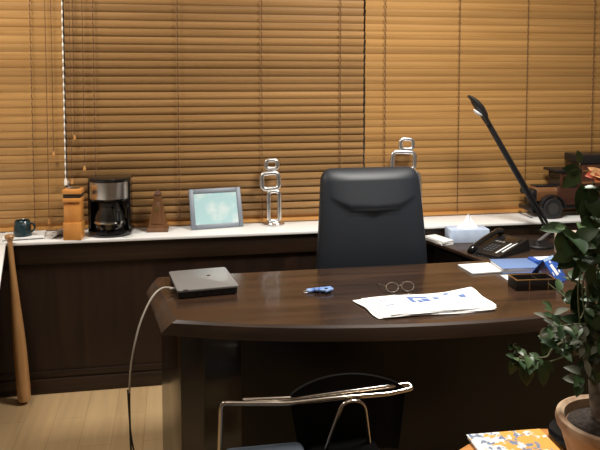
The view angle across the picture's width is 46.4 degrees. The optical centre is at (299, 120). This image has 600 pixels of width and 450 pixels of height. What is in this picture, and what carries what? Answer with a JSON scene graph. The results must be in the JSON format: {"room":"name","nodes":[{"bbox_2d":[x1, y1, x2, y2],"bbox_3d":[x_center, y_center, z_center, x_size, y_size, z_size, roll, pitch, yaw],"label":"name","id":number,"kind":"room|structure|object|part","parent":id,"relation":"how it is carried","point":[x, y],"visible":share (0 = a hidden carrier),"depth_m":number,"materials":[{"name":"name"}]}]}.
{"room":"office","nodes":[
{"label":"office","id":0,"kind":"room"},
{"bbox_2d":[0,385,162,449],"bbox_3d":[0.631,1.539,1.787,4.750,0.060,5.200,-1,4,-10],"label":"floor","id":1,"kind":"structure","parent":0,"point":[94,419],"depth_m":3.29,"materials":[{"name":"beige wood"}]},
{"bbox_2d":[4,234,30,402],"bbox_3d":[-1.398,0.976,3.458,0.143,0.829,0.067,2,4,29],"label":"bat","id":2,"kind":"object","parent":1,"relation":"on","point":[21,367],"visible":1,"depth_m":3.44,"materials":[{"name":"brown wood"}]},
{"bbox_3d":[-1.437,0.578,3.462,0.048,0.035,0.048,-1,4,-10],"label":"knob","id":3,"kind":"part","parent":2,"relation":"part of","materials":[{"name":"brown wood"}]},
{"bbox_2d":[218,373,413,449],"bbox_3d":[0.091,1.163,2.053,0.662,0.638,0.504,-1,4,-10],"label":"armchair","id":4,"kind":"object","parent":1,"relation":"on","point":[341,411],"visible":1,"depth_m":2.27,"materials":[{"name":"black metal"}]},
{"bbox_3d":[-0.075,1.075,2.004,0.255,0.060,0.480,-1,4,-10],"label":"seat","id":5,"kind":"part","parent":4,"relation":"part of","materials":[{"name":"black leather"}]},
{"bbox_2d":[308,437,379,449],"bbox_3d":[0.162,1.069,2.073,0.233,0.061,0.390,-1,4,-10],"label":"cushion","id":6,"kind":"object","parent":4,"relation":"on","point":[314,443],"depth_m":2.24,"materials":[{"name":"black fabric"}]},
{"bbox_3d":[0.159,0.953,2.281,0.388,0.247,0.054,-1,4,-10],"label":"backrest","id":7,"kind":"part","parent":4,"relation":"part of","materials":[{"name":"black leather"}]},
{"bbox_2d":[316,166,426,268],"bbox_3d":[0.371,0.825,3.287,0.652,1.175,0.611,-1,4,-11],"label":"office chair","id":8,"kind":"object","parent":1,"relation":"on","point":[369,216],"visible":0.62,"depth_m":3.33,"materials":[{"name":"black leather"}]},
{"bbox_2d":[146,260,599,449],"bbox_3d":[0.571,1.063,2.889,2.368,0.750,0.786,-1,4,-10],"label":"executive desk","id":9,"kind":"object","parent":1,"relation":"on","point":[269,337],"visible":0.82,"depth_m":2.65,"materials":[{"name":"brown wood"}]},
{"bbox_2d":[127,287,174,449],"bbox_3d":[-0.566,1.061,2.746,0.229,0.786,0.093,-3,5,-41],"label":"power cable","id":10,"kind":"object","parent":9,"relation":"hanging from","point":[170,288],"visible":1,"depth_m":2.69,"materials":[{"name":"beige plastic"}]},
{"bbox_2d":[169,267,238,297],"bbox_3d":[-0.402,0.668,2.894,0.245,0.037,0.288,-1,4,-17],"label":"laptop","id":11,"kind":"object","parent":9,"relation":"on","point":[207,281],"visible":1,"depth_m":2.83,"materials":[{"name":"silver plastic"}]},
{"bbox_2d":[303,286,333,292],"bbox_3d":[0.073,0.683,2.823,0.126,0.016,0.074,-1,4,-10],"label":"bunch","id":12,"kind":"object","parent":9,"relation":"on","point":[326,289],"visible":1,"depth_m":2.81,"materials":[{"name":"blue plastic"}]},
{"bbox_3d":[0.571,0.715,2.866,2.368,0.052,0.786,-1,4,-10],"label":"edge moulding","id":13,"kind":"part","parent":9,"relation":"part of","materials":[{"name":"brown wood"}]},
{"bbox_2d":[377,281,413,292],"bbox_3d":[0.391,0.667,2.876,0.128,0.040,0.136,-1,4,-12],"label":"eyeglasses","id":14,"kind":"object","parent":9,"relation":"on","point":[392,287],"visible":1,"depth_m":2.82,"materials":[{"name":"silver metal"}]},
{"bbox_3d":[0.596,1.097,2.756,1.930,0.700,0.119,-1,4,-10],"label":"modesty panel","id":15,"kind":"part","parent":9,"relation":"part of","materials":[{"name":"brown wood"}]},
{"bbox_2d":[353,287,496,318],"bbox_3d":[0.473,0.691,2.656,0.498,0.024,0.233,-1,4,-14],"label":"newspaper","id":16,"kind":"object","parent":9,"relation":"on","point":[464,300],"visible":1,"depth_m":2.63,"materials":[{"name":"white paper"}]},
{"bbox_2d":[458,262,501,274],"bbox_3d":[0.815,0.666,3.156,0.155,0.008,0.145,-1,4,-13],"label":"notepad","id":17,"kind":"object","parent":9,"relation":"on","point":[474,268],"visible":1,"depth_m":3.14,"materials":[{"name":"white paper"}]},
{"bbox_2d":[489,258,541,273],"bbox_3d":[0.973,0.657,3.167,0.180,0.025,0.158,0,4,-6],"label":"book","id":18,"kind":"object","parent":9,"relation":"on","point":[515,265],"visible":0.91,"depth_m":3.13,"materials":[{"name":"blue paper"}]},
{"bbox_2d":[508,273,556,290],"bbox_3d":[0.956,0.665,2.885,0.172,0.046,0.088,0,4,-6],"label":"desk tray","id":19,"kind":"object","parent":9,"relation":"on","point":[532,281],"visible":0.91,"depth_m":2.85,"materials":[{"name":"black wood"}]},
{"bbox_2d":[528,256,557,267],"bbox_3d":[1.119,0.648,3.211,0.125,0.037,0.070,-1,4,-8],"label":"box","id":20,"kind":"object","parent":9,"relation":"on","point":[538,259],"visible":0.31,"depth_m":3.20,"materials":[{"name":"blue"}]},
{"bbox_2d":[531,255,566,281],"bbox_3d":[1.065,0.632,3.009,0.095,0.094,0.136,-4,5,-45],"label":"tent card","id":21,"kind":"object","parent":9,"relation":"on","point":[551,265],"visible":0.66,"depth_m":2.99,"materials":[{"name":"blue paper"}]},
{"bbox_3d":[1.041,0.633,3.033,0.095,0.089,0.068,-4,5,-45],"label":"panel","id":22,"kind":"part","parent":21,"relation":"part of","materials":[{"name":"blue paper"}]},
{"bbox_3d":[1.089,0.636,2.985,0.095,0.089,0.068,-4,5,-45],"label":"panel","id":23,"kind":"part","parent":21,"relation":"part of","materials":[{"name":"blue paper"}]},
{"bbox_2d":[549,261,560,275],"bbox_3d":[1.084,0.628,2.986,0.073,0.054,0.041,-4,5,-45],"label":"print","id":24,"kind":"object","parent":21,"relation":"attached to","point":[553,265],"depth_m":2.98,"materials":[{"name":"white paper"}]},
{"bbox_2d":[426,234,555,262],"bbox_3d":[1.415,0.999,3.736,1.354,0.670,0.560,-1,4,-10],"label":"credenza","id":25,"kind":"object","parent":1,"relation":"on","point":[457,252],"visible":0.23,"depth_m":3.68,"materials":[{"name":"brown wood"}]},
{"bbox_2d":[425,234,453,245],"bbox_3d":[0.753,0.647,3.799,0.086,0.023,0.172,-2,4,-24],"label":"paper stack","id":26,"kind":"object","parent":25,"relation":"on","point":[440,240],"visible":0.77,"depth_m":3.77,"materials":[{"name":"white paper"}]},
{"bbox_3d":[0.793,1.003,3.752,0.018,0.600,0.255,-1,4,-22],"label":"door","id":27,"kind":"part","parent":25,"relation":"part of","materials":[{"name":"brown wood"}]},
{"bbox_2d":[445,214,489,242],"bbox_3d":[0.914,0.582,3.831,0.215,0.150,0.115,0,4,-4],"label":"tissue box","id":28,"kind":"object","parent":25,"relation":"on","point":[467,231],"visible":0.92,"depth_m":3.78,"materials":[{"name":"white"}]},
{"bbox_2d":[467,228,529,258],"bbox_3d":[1.009,0.625,3.581,0.316,0.097,0.185,-3,5,-40],"label":"telephone","id":29,"kind":"object","parent":25,"relation":"on","point":[495,244],"visible":1,"depth_m":3.57,"materials":[{"name":"black plastic"}]},
{"bbox_3d":[1.089,0.618,3.608,0.071,0.016,0.092,-3,5,-40],"label":"display panel","id":30,"kind":"part","parent":29,"relation":"part of","materials":[{"name":"black plastic"}]},
{"bbox_2d":[467,95,553,249],"bbox_3d":[1.167,0.264,3.728,0.513,0.798,0.270,0,4,-5],"label":"desk lamp","id":31,"kind":"object","parent":25,"relation":"on","point":[540,244],"visible":0.84,"depth_m":3.81,"materials":[{"name":"black plastic"}]},
{"bbox_3d":[1.200,0.322,3.844,0.384,0.618,0.018,-1,4,-8],"label":"arm","id":32,"kind":"part","parent":31,"relation":"part of","materials":[{"name":"black plastic"}]},
{"bbox_3d":[1.214,0.313,3.846,0.390,0.615,0.018,-1,4,-8],"label":"arm","id":33,"kind":"part","parent":31,"relation":"part of","materials":[{"name":"black plastic"}]},
{"bbox_3d":[1.325,0.631,3.800,0.018,0.031,0.225,3,5,36],"label":"arm","id":34,"kind":"part","parent":31,"relation":"part of","materials":[{"name":"silver metal"}]},
{"bbox_2d":[460,429,566,449],"bbox_3d":[0.762,1.248,1.803,0.820,0.520,0.820,-1,4,-10],"label":"round table","id":35,"kind":"object","parent":1,"relation":"on","point":[545,431],"visible":0.14,"depth_m":2.09,"materials":[{"name":"orange wood"}]},
{"bbox_2d":[466,429,559,449],"bbox_3d":[0.636,0.964,2.057,0.238,0.012,0.180,-1,4,-8],"label":"magazine","id":36,"kind":"object","parent":35,"relation":"on","point":[531,439],"visible":1,"depth_m":2.09,"materials":[{"name":"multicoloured paper"}]},
{"bbox_2d":[506,150,599,449],"bbox_3d":[0.817,0.530,1.869,0.506,0.903,0.342,-2,4,-33],"label":"potted plant","id":37,"kind":"object","parent":35,"relation":"on","point":[577,416],"visible":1,"depth_m":1.86,"materials":[{"name":"green plant"}]},
{"bbox_3d":[0.832,0.886,1.870,0.288,0.194,0.288,-1,4,-10],"label":"pot","id":38,"kind":"part","parent":37,"relation":"part of","materials":[{"name":"ceramic"}]},
{"bbox_2d":[548,418,565,446],"bbox_3d":[0.883,0.956,2.105,0.262,0.024,0.262,-1,4,-10],"label":"dish","id":39,"kind":"object","parent":35,"relation":"on","point":[555,432],"visible":0.27,"depth_m":2.13,"materials":[{"name":"black"}]},
{"bbox_2d":[62,0,365,187],"bbox_3d":[0.186,-0.386,4.093,4.550,1.910,0.070,-1,4,-10],"label":"wall","id":40,"kind":"structure","parent":0,"point":[364,13],"depth_m":4.08,"materials":[{"name":"brown paint"}]},
{"bbox_2d":[0,0,65,231],"bbox_3d":[-1.623,-0.193,3.667,0.737,1.571,0.074,-1,4,-10],"label":"blind","id":41,"kind":"object","parent":40,"relation":"attached to","point":[32,161],"visible":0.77,"depth_m":3.71,"materials":[{"name":"brown wood"}]},
{"bbox_3d":[-1.624,0.581,3.724,0.734,0.018,0.050,-1,4,-10],"label":"rail","id":42,"kind":"part","parent":41,"relation":"part of","materials":[{"name":"brown wood"}]},
{"bbox_3d":[-1.418,-0.182,3.712,0.011,1.510,0.060,-1,4,-10],"label":"ladder cord","id":43,"kind":"part","parent":41,"relation":"part of","materials":[{"name":"brown plastic"}]},
{"bbox_3d":[-1.338,-0.205,3.690,0.009,1.460,0.006,3,5,40],"label":"pull cord","id":44,"kind":"part","parent":41,"relation":"part of","materials":[{"name":"brown fabric"}]},
{"bbox_3d":[-1.309,-0.385,3.684,0.009,1.100,0.006,3,5,40],"label":"pull cord","id":45,"kind":"part","parent":41,"relation":"part of","materials":[{"name":"brown fabric"}]},
{"bbox_2d":[61,0,67,185],"bbox_3d":[-1.251,-0.298,3.697,0.019,1.295,0.019,-1,4,-10],"label":"pull cord","id":46,"kind":"object","parent":41,"relation":"hanging from","point":[65,179],"visible":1,"depth_m":3.71,"materials":[{"name":"white plastic"}]},
{"bbox_2d":[63,0,363,228],"bbox_3d":[-0.443,-0.207,3.883,1.647,1.571,0.074,-1,4,-10],"label":"blind","id":47,"kind":"object","parent":40,"relation":"attached to","point":[178,97],"visible":0.85,"depth_m":3.88,"materials":[{"name":"brown wood"}]},
{"bbox_3d":[-1.218,-0.311,3.705,0.009,1.250,0.006,3,5,40],"label":"pull cord","id":48,"kind":"part","parent":47,"relation":"part of","materials":[{"name":"brown fabric"}]},
{"bbox_3d":[-1.202,-0.429,3.701,0.009,1.014,0.006,3,5,40],"label":"pull cord","id":49,"kind":"part","parent":47,"relation":"part of","materials":[{"name":"brown fabric"}]},
{"bbox_3d":[-1.154,-0.347,3.715,0.009,1.180,0.006,3,5,40],"label":"pull cord","id":50,"kind":"part","parent":47,"relation":"part of","materials":[{"name":"brown fabric"}]},
{"bbox_3d":[-1.105,-0.185,3.769,0.011,1.510,0.060,-1,4,-10],"label":"ladder cord","id":51,"kind":"part","parent":47,"relation":"part of","materials":[{"name":"brown fabric"}]},
{"bbox_3d":[-0.670,-0.190,3.849,0.011,1.510,0.060,-1,4,-10],"label":"ladder cord","id":52,"kind":"part","parent":47,"relation":"part of","materials":[{"name":"brown plastic"}]},
{"bbox_3d":[-0.445,0.567,3.940,1.644,0.018,0.050,-1,4,-10],"label":"rail","id":53,"kind":"part","parent":47,"relation":"part of","materials":[{"name":"brown wood"}]},
{"bbox_3d":[-0.217,-0.196,3.932,0.011,1.510,0.060,-1,4,-10],"label":"ladder cord","id":54,"kind":"part","parent":47,"relation":"part of","materials":[{"name":"brown plastic"}]},
{"bbox_3d":[0.227,-0.201,4.013,0.011,1.510,0.060,-1,4,-10],"label":"ladder cord","id":55,"kind":"part","parent":47,"relation":"part of","materials":[{"name":"brown fabric"}]},
{"bbox_2d":[364,0,599,215],"bbox_3d":[1.296,-0.228,4.208,1.873,1.571,0.061,-1,4,-10],"label":"blind","id":56,"kind":"object","parent":40,"relation":"attached to","point":[533,66],"visible":0.8,"depth_m":4.17,"materials":[{"name":"brown wood"}]},
{"bbox_3d":[0.487,-0.204,4.061,0.011,1.510,0.060,-1,4,-10],"label":"ladder cord","id":57,"kind":"part","parent":56,"relation":"part of","materials":[{"name":"brown fabric"}]},
{"bbox_3d":[0.932,-0.209,4.142,0.011,1.510,0.060,-1,4,-10],"label":"ladder cord","id":58,"kind":"part","parent":56,"relation":"part of","materials":[{"name":"brown plastic"}]},
{"bbox_3d":[1.295,0.547,4.258,1.870,0.018,0.050,-1,4,-10],"label":"rail","id":59,"kind":"part","parent":56,"relation":"part of","materials":[{"name":"brown wood"}]},
{"bbox_3d":[1.356,-0.214,4.220,0.011,1.510,0.060,-1,4,-10],"label":"ladder cord","id":60,"kind":"part","parent":56,"relation":"part of","materials":[{"name":"brown fabric"}]},
{"bbox_3d":[1.783,-0.219,4.298,0.011,1.510,0.060,-1,4,-10],"label":"ladder cord","id":61,"kind":"part","parent":56,"relation":"part of","materials":[{"name":"brown fabric"}]},
{"bbox_2d":[0,246,434,374],"bbox_3d":[0.213,0.978,4.033,4.550,0.775,0.370,-1,4,-10],"label":"wall","id":62,"kind":"structure","parent":0,"point":[79,315],"depth_m":3.61,"materials":[{"name":"brown wood"}]},
{"bbox_2d":[0,370,161,397],"bbox_3d":[0.249,1.339,3.861,4.550,0.075,0.025,-1,4,-10],"label":"baseboard","id":63,"kind":"structure","parent":62,"relation":"attached to","point":[145,378],"depth_m":3.60,"materials":[{"name":"brown wood"}]},
{"bbox_2d":[0,363,161,381],"bbox_3d":[0.248,1.283,3.864,4.550,0.037,0.012,-1,4,-10],"label":"trim","id":64,"kind":"structure","parent":62,"relation":"attached to","point":[156,366],"depth_m":3.61,"materials":[{"name":"brown wood"}]},
{"bbox_2d":[0,210,580,245],"bbox_3d":[0.223,0.587,3.956,4.550,0.015,0.335,-1,4,-10],"label":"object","id":65,"kind":"structure","parent":62,"relation":"on","point":[521,218],"depth_m":3.82,"materials":[{"name":"white stone"}]},
{"bbox_2d":[2,230,45,239],"bbox_3d":[-1.423,0.592,3.615,0.200,0.006,0.160,-1,4,-16],"label":"booklet","id":66,"kind":"object","parent":65,"relation":"on","point":[41,233],"visible":0.56,"depth_m":3.59,"materials":[{"name":"white paper"}]},
{"bbox_2d":[13,219,35,236],"bbox_3d":[-1.421,0.553,3.595,0.098,0.085,0.091,-3,5,-40],"label":"mug","id":67,"kind":"object","parent":66,"relation":"on","point":[22,227],"visible":0.98,"depth_m":3.56,"materials":[{"name":"teal ceramic"}]},
{"bbox_2d":[44,228,62,238],"bbox_3d":[-1.260,0.575,3.654,0.105,0.046,0.170,1,4,14],"label":"magazine","id":68,"kind":"object","parent":65,"relation":"on","point":[60,231],"visible":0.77,"depth_m":3.60,"materials":[{"name":"white paper"}]},
{"bbox_2d":[62,181,84,239],"bbox_3d":[-1.153,0.456,3.567,0.093,0.296,0.082,0,4,-3],"label":"wooden box","id":69,"kind":"object","parent":65,"relation":"on","point":[74,222],"visible":1,"depth_m":3.54,"materials":[{"name":"orange wood"}]},
{"bbox_3d":[-1.152,0.461,3.539,0.083,0.104,0.007,0,4,-3],"label":"plate","id":70,"kind":"part","parent":69,"relation":"part of","materials":[{"name":"orange wood"}]},
{"bbox_3d":[-1.153,0.358,3.561,0.093,0.024,0.082,0,4,-3],"label":"lid","id":71,"kind":"part","parent":69,"relation":"part of","materials":[{"name":"orange wood"}]},
{"bbox_3d":[-1.153,0.400,3.563,0.092,0.022,0.080,0,4,-3],"label":"cornice","id":72,"kind":"part","parent":69,"relation":"part of","materials":[{"name":"orange wood"}]},
{"bbox_3d":[-1.153,0.558,3.573,0.090,0.091,0.079,0,4,-3],"label":"drawer","id":73,"kind":"part","parent":69,"relation":"part of","materials":[{"name":"orange wood"}]},
{"bbox_2d":[88,174,133,237],"bbox_3d":[-0.996,0.447,3.659,0.223,0.302,0.229,0,4,-6],"label":"coffee maker","id":74,"kind":"object","parent":65,"relation":"on","point":[110,199],"visible":1,"depth_m":3.61,"materials":[{"name":"black plastic"}]},
{"bbox_3d":[-1.096,0.443,3.663,0.017,0.260,0.061,0,4,-6],"label":"post","id":75,"kind":"part","parent":74,"relation":"part of","materials":[{"name":"black plastic"}]},
{"bbox_3d":[-0.995,0.426,3.653,0.116,0.028,0.110,0,4,-6],"label":"jug lid","id":76,"kind":"part","parent":74,"relation":"part of","materials":[{"name":"black plastic"}]},
{"bbox_3d":[-0.997,0.304,3.665,0.218,0.018,0.188,0,4,-6],"label":"lid","id":77,"kind":"part","parent":74,"relation":"part of","materials":[{"name":"black plastic"}]},
{"bbox_3d":[-1.005,0.442,3.747,0.210,0.250,0.051,0,4,-6],"label":"water tank","id":78,"kind":"part","parent":74,"relation":"part of","materials":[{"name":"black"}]},
{"bbox_3d":[-0.935,0.492,3.584,0.025,0.117,0.067,-3,5,-38],"label":"jug handle","id":79,"kind":"part","parent":74,"relation":"part of","materials":[{"name":"black"}]},
{"bbox_3d":[-0.898,0.441,3.685,0.017,0.260,0.061,0,4,-6],"label":"post","id":80,"kind":"part","parent":74,"relation":"part of","materials":[{"name":"black plastic"}]},
{"bbox_2d":[147,190,168,232],"bbox_3d":[-0.764,0.482,3.765,0.112,0.218,0.105,0,4,-6],"label":"metronome","id":81,"kind":"object","parent":65,"relation":"on","point":[158,222],"visible":1,"depth_m":3.73,"materials":[{"name":"red wood"}]},
{"bbox_3d":[-0.760,0.492,3.731,0.060,0.116,0.022,0,4,-6],"label":"panel","id":82,"kind":"part","parent":81,"relation":"part of","materials":[{"name":"red wood"}]},
{"bbox_2d":[188,187,243,229],"bbox_3d":[-0.463,0.481,3.852,0.290,0.211,0.094,-1,4,-19],"label":"picture frame","id":83,"kind":"object","parent":65,"relation":"on","point":[211,208],"visible":1,"depth_m":3.85,"materials":[{"name":"silver metal"}]},
{"bbox_2d":[193,192,238,224],"bbox_3d":[-0.462,0.482,3.850,0.244,0.167,0.066,-1,4,-19],"label":"picture","id":84,"kind":"object","parent":83,"relation":"attached to","point":[209,208],"depth_m":3.85},
{"bbox_2d":[259,158,284,227],"bbox_3d":[-0.146,0.395,3.889,0.123,0.376,0.123,3,5,38],"label":"ring sculpture","id":85,"kind":"object","parent":65,"relation":"on","point":[272,223],"visible":1,"depth_m":3.88,"materials":[{"name":"metal"}]},
{"bbox_2d":[390,137,421,198],"bbox_3d":[0.618,0.333,4.038,0.180,0.482,0.131,1,4,20],"label":"ring sculpture","id":86,"kind":"object","parent":65,"relation":"on","point":[402,150],"visible":0.51,"depth_m":4.00,"materials":[{"name":"metal"}]},
{"bbox_2d":[519,151,599,218],"bbox_3d":[1.625,0.381,4.175,0.609,0.368,0.198,-1,4,-10],"label":"toy truck","id":87,"kind":"object","parent":65,"relation":"on","point":[551,198],"visible":0.57,"depth_m":4.10,"materials":[{"name":"brown wood"}]},
{"bbox_2d":[530,184,556,186],"bbox_3d":[1.442,0.383,4.141,0.140,0.007,0.068,-1,4,-10],"label":"hood","id":88,"kind":"object","parent":87,"relation":"attached to","point":[532,185],"depth_m":4.12,"materials":[{"name":"black wood"}]},
{"bbox_2d":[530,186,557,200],"bbox_3d":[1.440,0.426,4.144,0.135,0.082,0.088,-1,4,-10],"label":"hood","id":89,"kind":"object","parent":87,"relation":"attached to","point":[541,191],"depth_m":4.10,"materials":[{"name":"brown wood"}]},
{"bbox_3d":[1.789,0.363,4.117,0.285,0.152,0.004,-1,4,-10],"label":"rail","id":90,"kind":"part","parent":87,"relation":"part of","materials":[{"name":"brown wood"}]},
{"bbox_2d":[3,222,580,265],"bbox_3d":[0.248,0.655,3.821,4.550,0.103,0.018,-1,4,-10],"label":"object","id":91,"kind":"structure","parent":62,"relation":"attached to","point":[291,243],"depth_m":3.65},
{"bbox_3d":[-1.679,1.044,2.991,0.450,0.775,0.920,-1,4,-10],"label":"wall","id":92,"kind":"structure","parent":0,"visible":0},
{"bbox_2d":[0,244,5,283],"bbox_3d":[-1.550,0.649,2.982,0.709,0.015,0.945,-1,4,-10],"label":"trim","id":93,"kind":"structure","parent":92,"relation":"on","point":[2,246],"depth_m":3.23,"materials":[{"name":"white laminate"}]}
]}

